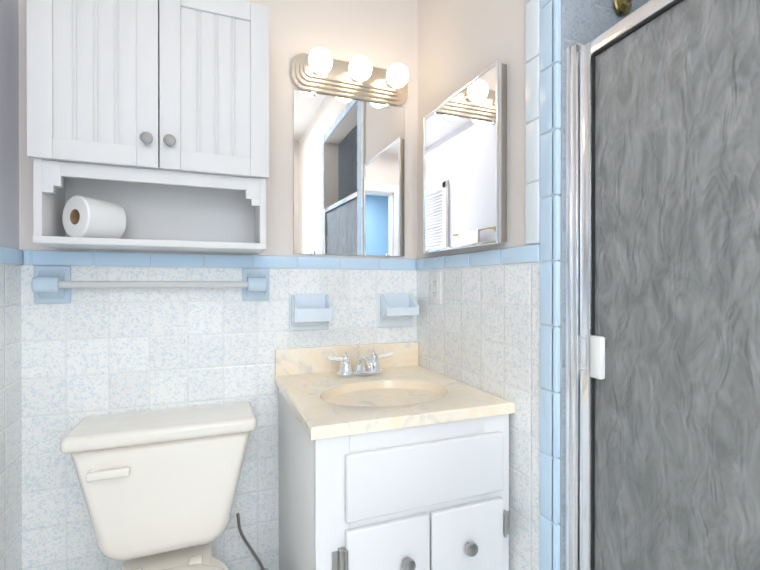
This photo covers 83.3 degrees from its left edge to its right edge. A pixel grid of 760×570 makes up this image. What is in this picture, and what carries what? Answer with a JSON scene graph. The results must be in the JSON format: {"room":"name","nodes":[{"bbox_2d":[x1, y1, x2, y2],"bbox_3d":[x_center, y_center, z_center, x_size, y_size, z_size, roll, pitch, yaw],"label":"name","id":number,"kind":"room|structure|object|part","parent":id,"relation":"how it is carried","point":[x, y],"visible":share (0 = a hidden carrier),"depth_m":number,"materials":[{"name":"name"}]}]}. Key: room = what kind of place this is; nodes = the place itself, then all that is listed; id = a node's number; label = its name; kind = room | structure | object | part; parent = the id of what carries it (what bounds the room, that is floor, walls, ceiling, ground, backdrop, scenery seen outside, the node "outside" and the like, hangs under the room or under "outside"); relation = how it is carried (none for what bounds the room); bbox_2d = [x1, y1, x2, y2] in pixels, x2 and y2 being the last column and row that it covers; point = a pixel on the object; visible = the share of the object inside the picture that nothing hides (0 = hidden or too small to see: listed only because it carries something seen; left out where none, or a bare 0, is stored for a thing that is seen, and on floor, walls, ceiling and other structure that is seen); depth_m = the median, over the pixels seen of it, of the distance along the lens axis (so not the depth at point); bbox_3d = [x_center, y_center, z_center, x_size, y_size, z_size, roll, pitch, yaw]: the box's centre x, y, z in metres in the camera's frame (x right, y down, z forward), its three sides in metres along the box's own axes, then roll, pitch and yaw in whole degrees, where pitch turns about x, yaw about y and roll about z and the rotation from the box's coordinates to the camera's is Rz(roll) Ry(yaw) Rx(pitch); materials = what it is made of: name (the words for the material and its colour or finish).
{"room":"bathroom","nodes":[
{"label":"bathroom","id":0,"kind":"room"},
{"bbox_2d":[0,0,18,248],"bbox_3d":[-0.617,-0.082,0.032,0.100,2.490,2.500,0,0,-21],"label":"wall","id":1,"kind":"structure","parent":0,"point":[9,123],"depth_m":1.16,"materials":[{"name":"white paint"}]},
{"bbox_2d":[0,264,21,569],"bbox_3d":[-0.566,0.556,0.050,0.007,1.215,2.493,0,0,-21],"label":"wall tiles","id":2,"kind":"structure","parent":1,"relation":"attached to","point":[10,433],"depth_m":1.15,"materials":[{"name":"white tile"}]},
{"bbox_2d":[0,246,22,265],"bbox_3d":[-0.566,-0.074,0.052,0.011,0.045,2.500,0,0,-21],"label":"cap","id":3,"kind":"object","parent":1,"relation":"attached to","point":[11,256],"visible":0.98,"depth_m":1.14,"materials":[{"name":"blue tile"}]},
{"bbox_2d":[19,0,417,265],"bbox_3d":[-0.457,-0.086,1.490,1.458,2.490,0.100,0,0,-21],"label":"wall","id":4,"kind":"structure","parent":0,"point":[382,34],"depth_m":1.50,"materials":[{"name":"white paint"}]},
{"bbox_2d":[26,0,268,253],"bbox_3d":[-0.631,-0.463,1.240,0.580,0.714,0.234,0,0,-21],"label":"upper cabinet","id":5,"kind":"object","parent":4,"relation":"attached to","point":[151,117],"visible":1,"depth_m":1.17,"materials":[{"name":"white paint"}]},
{"bbox_3d":[-0.732,-0.568,1.098,0.288,0.503,0.044,0,0,-21],"label":"door","id":6,"kind":"part","parent":5,"relation":"part of","materials":[{"name":"white paint"}]},
{"bbox_2d":[62,195,126,237],"bbox_3d":[-0.797,-0.183,1.196,0.116,0.116,0.108,0,0,24],"label":"paper roll","id":7,"kind":"object","parent":5,"relation":"in","point":[83,216],"visible":0.94,"depth_m":1.16,"materials":[{"name":"white paper"}]},
{"bbox_3d":[-0.460,-0.569,1.204,0.288,0.503,0.044,0,0,-21],"label":"door","id":8,"kind":"part","parent":5,"relation":"part of","materials":[{"name":"white paint"}]},
{"bbox_2d":[21,266,416,569],"bbox_3d":[-0.438,0.552,1.442,1.258,1.215,0.007,0,0,-21],"label":"wall tile","id":9,"kind":"structure","parent":4,"relation":"attached to","point":[86,352],"depth_m":1.34,"materials":[{"name":"white tile"}]},
{"bbox_2d":[31,266,268,303],"bbox_3d":[-0.669,-0.001,1.307,0.653,0.108,0.073,0,0,-21],"label":"towel rail","id":10,"kind":"object","parent":9,"relation":"attached to","point":[52,284],"visible":1,"depth_m":1.25,"materials":[{"name":"blue ceramic"}]},
{"bbox_2d":[236,513,268,569],"bbox_3d":[-0.408,0.868,1.395,0.121,0.314,0.103,0,0,-21],"label":"supply hose","id":11,"kind":"object","parent":9,"relation":"attached to","point":[246,542],"visible":1,"depth_m":1.35,"materials":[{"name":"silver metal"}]},
{"bbox_2d":[289,294,332,330],"bbox_3d":[-0.235,0.095,1.472,0.140,0.128,0.080,0,0,-21],"label":"soap dish","id":12,"kind":"object","parent":9,"relation":"attached to","point":[310,311],"visible":1,"depth_m":1.48,"materials":[{"name":"blue ceramic"}]},
{"bbox_2d":[378,293,418,326],"bbox_3d":[0.071,0.095,1.592,0.140,0.128,0.080,0,0,-21],"label":"soap dish","id":13,"kind":"object","parent":9,"relation":"attached to","point":[398,309],"visible":1,"depth_m":1.60,"materials":[{"name":"blue ceramic"}]},
{"bbox_2d":[23,250,415,270],"bbox_3d":[-0.437,-0.078,1.438,1.234,0.045,0.011,0,0,-21],"label":"trim","id":14,"kind":"structure","parent":4,"relation":"attached to","point":[84,258],"depth_m":1.38,"materials":[{"name":"blue tile"}]},
{"bbox_2d":[293,90,404,256],"bbox_3d":[-0.103,-0.395,1.567,0.426,0.580,0.008,0,0,-21],"label":"mirror","id":15,"kind":"object","parent":4,"relation":"attached to","point":[348,176],"visible":1,"depth_m":1.56,"materials":[{"name":"silver metal"}]},
{"bbox_2d":[291,47,408,105],"bbox_3d":[-0.079,-0.748,1.505,0.445,0.128,0.140,0,0,-21],"label":"sconce","id":16,"kind":"object","parent":4,"relation":"attached to","point":[319,70],"visible":1,"depth_m":1.51,"materials":[{"name":"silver metal"}]},
{"bbox_2d":[418,0,534,258],"bbox_3d":[0.327,-0.085,1.349,0.100,2.490,0.732,0,0,-21],"label":"wall","id":17,"kind":"structure","parent":0,"point":[461,43],"depth_m":1.30,"materials":[{"name":"white paint"}]},
{"bbox_2d":[423,59,506,253],"bbox_3d":[0.252,-0.359,1.355,0.034,0.494,0.440,0,0,-21],"label":"medicine cabinet mirror","id":18,"kind":"object","parent":17,"relation":"attached to","point":[464,166],"visible":0.98,"depth_m":1.28,"materials":[{"name":"silver metal"}]},
{"bbox_2d":[416,244,539,270],"bbox_3d":[0.266,-0.078,1.353,0.011,0.045,0.680,0,0,-21],"label":"cap","id":19,"kind":"object","parent":17,"relation":"attached to","point":[519,255],"visible":1,"depth_m":1.24,"materials":[{"name":"blue tile"}]},
{"bbox_2d":[417,263,539,569],"bbox_3d":[0.269,0.552,1.352,0.007,1.215,0.673,0,0,-21],"label":"wall tiles","id":20,"kind":"structure","parent":17,"relation":"attached to","point":[478,327],"depth_m":1.16,"materials":[{"name":"white tile"}]},
{"bbox_2d":[431,272,440,304],"bbox_3d":[0.197,0.011,1.513,0.008,0.114,0.070,0,0,-21],"label":"electrical outlet plate","id":21,"kind":"object","parent":20,"relation":"attached to","point":[435,287],"visible":1,"depth_m":1.51,"materials":[{"name":"white plastic"}]},
{"bbox_2d":[525,0,539,244],"bbox_3d":[0.380,-0.555,1.059,0.011,0.908,0.052,0,0,-21],"label":"trim","id":22,"kind":"structure","parent":17,"relation":"attached to","point":[532,122],"depth_m":1.05,"materials":[{"name":"white tile"}]},
{"bbox_2d":[577,0,682,569],"bbox_3d":[0.560,0.233,0.626,0.043,1.522,0.700,0,0,-18],"label":"door frame","id":23,"kind":"structure","parent":17,"relation":"attached to","point":[590,356],"depth_m":0.93,"materials":[{"name":"silver metal"}]},
{"bbox_2d":[564,0,759,569],"bbox_3d":[0.576,0.236,0.636,0.058,1.552,0.758,0,0,-21],"label":"shower door","id":24,"kind":"object","parent":17,"relation":"attached to","point":[677,274],"visible":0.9,"depth_m":0.76,"materials":[{"name":"grey glass"}]},
{"bbox_2d":[595,0,649,37],"bbox_3d":[0.884,-0.085,1.227,0.850,2.490,0.100,0,0,-21],"label":"wall","id":25,"kind":"structure","parent":0,"point":[608,15],"depth_m":1.04,"materials":[{"name":"tile"}]},
{"bbox_2d":[539,0,560,569],"bbox_3d":[0.446,0.076,1.028,0.111,2.170,0.058,0,0,-21],"label":"trim","id":26,"kind":"structure","parent":25,"relation":"attached to","point":[550,94],"depth_m":1.00,"materials":[{"name":"blue tile"}]},
{"bbox_2d":[558,0,594,569],"bbox_3d":[0.462,0.076,1.004,0.100,2.170,0.010,0,0,-21],"label":"jamb","id":27,"kind":"object","parent":25,"relation":"attached to","point":[577,21],"visible":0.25,"depth_m":0.98,"materials":[{"name":"tile"}]},
{"bbox_2d":[614,0,631,14],"bbox_3d":[0.626,-0.645,0.965,0.072,0.144,0.176,0,0,-21],"label":"shower head","id":28,"kind":"object","parent":25,"relation":"attached to","point":[622,8],"visible":0.33,"depth_m":1.04},
{"bbox_3d":[0.504,1.187,0.473,2.508,0.050,2.700,0,0,-21],"label":"floor","id":29,"kind":"structure","parent":0,"visible":0},
{"bbox_2d":[60,401,256,569],"bbox_3d":[-0.530,0.774,1.028,0.480,0.774,0.691,0,0,-21],"label":"toilet","id":30,"kind":"object","parent":29,"relation":"on","point":[158,488],"visible":1,"depth_m":1.17,"materials":[{"name":"white ceramic"}]},
{"bbox_2d":[275,341,514,569],"bbox_3d":[0.003,0.679,1.277,0.539,0.962,0.618,0,0,-21],"label":"bathroom vanity","id":31,"kind":"object","parent":29,"relation":"on","point":[393,456],"visible":1,"depth_m":1.05,"materials":[{"name":"white paint"}]},
{"bbox_2d":[327,342,392,377],"bbox_3d":[-0.049,0.253,1.414,0.237,0.110,0.157,0,0,-21],"label":"faucet","id":32,"kind":"object","parent":31,"relation":"on","point":[374,370],"depth_m":1.44,"materials":[{"name":"silver metal"}]},
{"bbox_3d":[0.011,0.771,0.974,0.238,0.444,0.046,0,0,-21],"label":"door","id":33,"kind":"part","parent":31,"relation":"part of","materials":[{"name":"white paint"}]},
{"bbox_3d":[0.238,0.770,1.062,0.238,0.444,0.046,0,0,-21],"label":"door","id":34,"kind":"part","parent":31,"relation":"part of","materials":[{"name":"white paint"}]}
]}

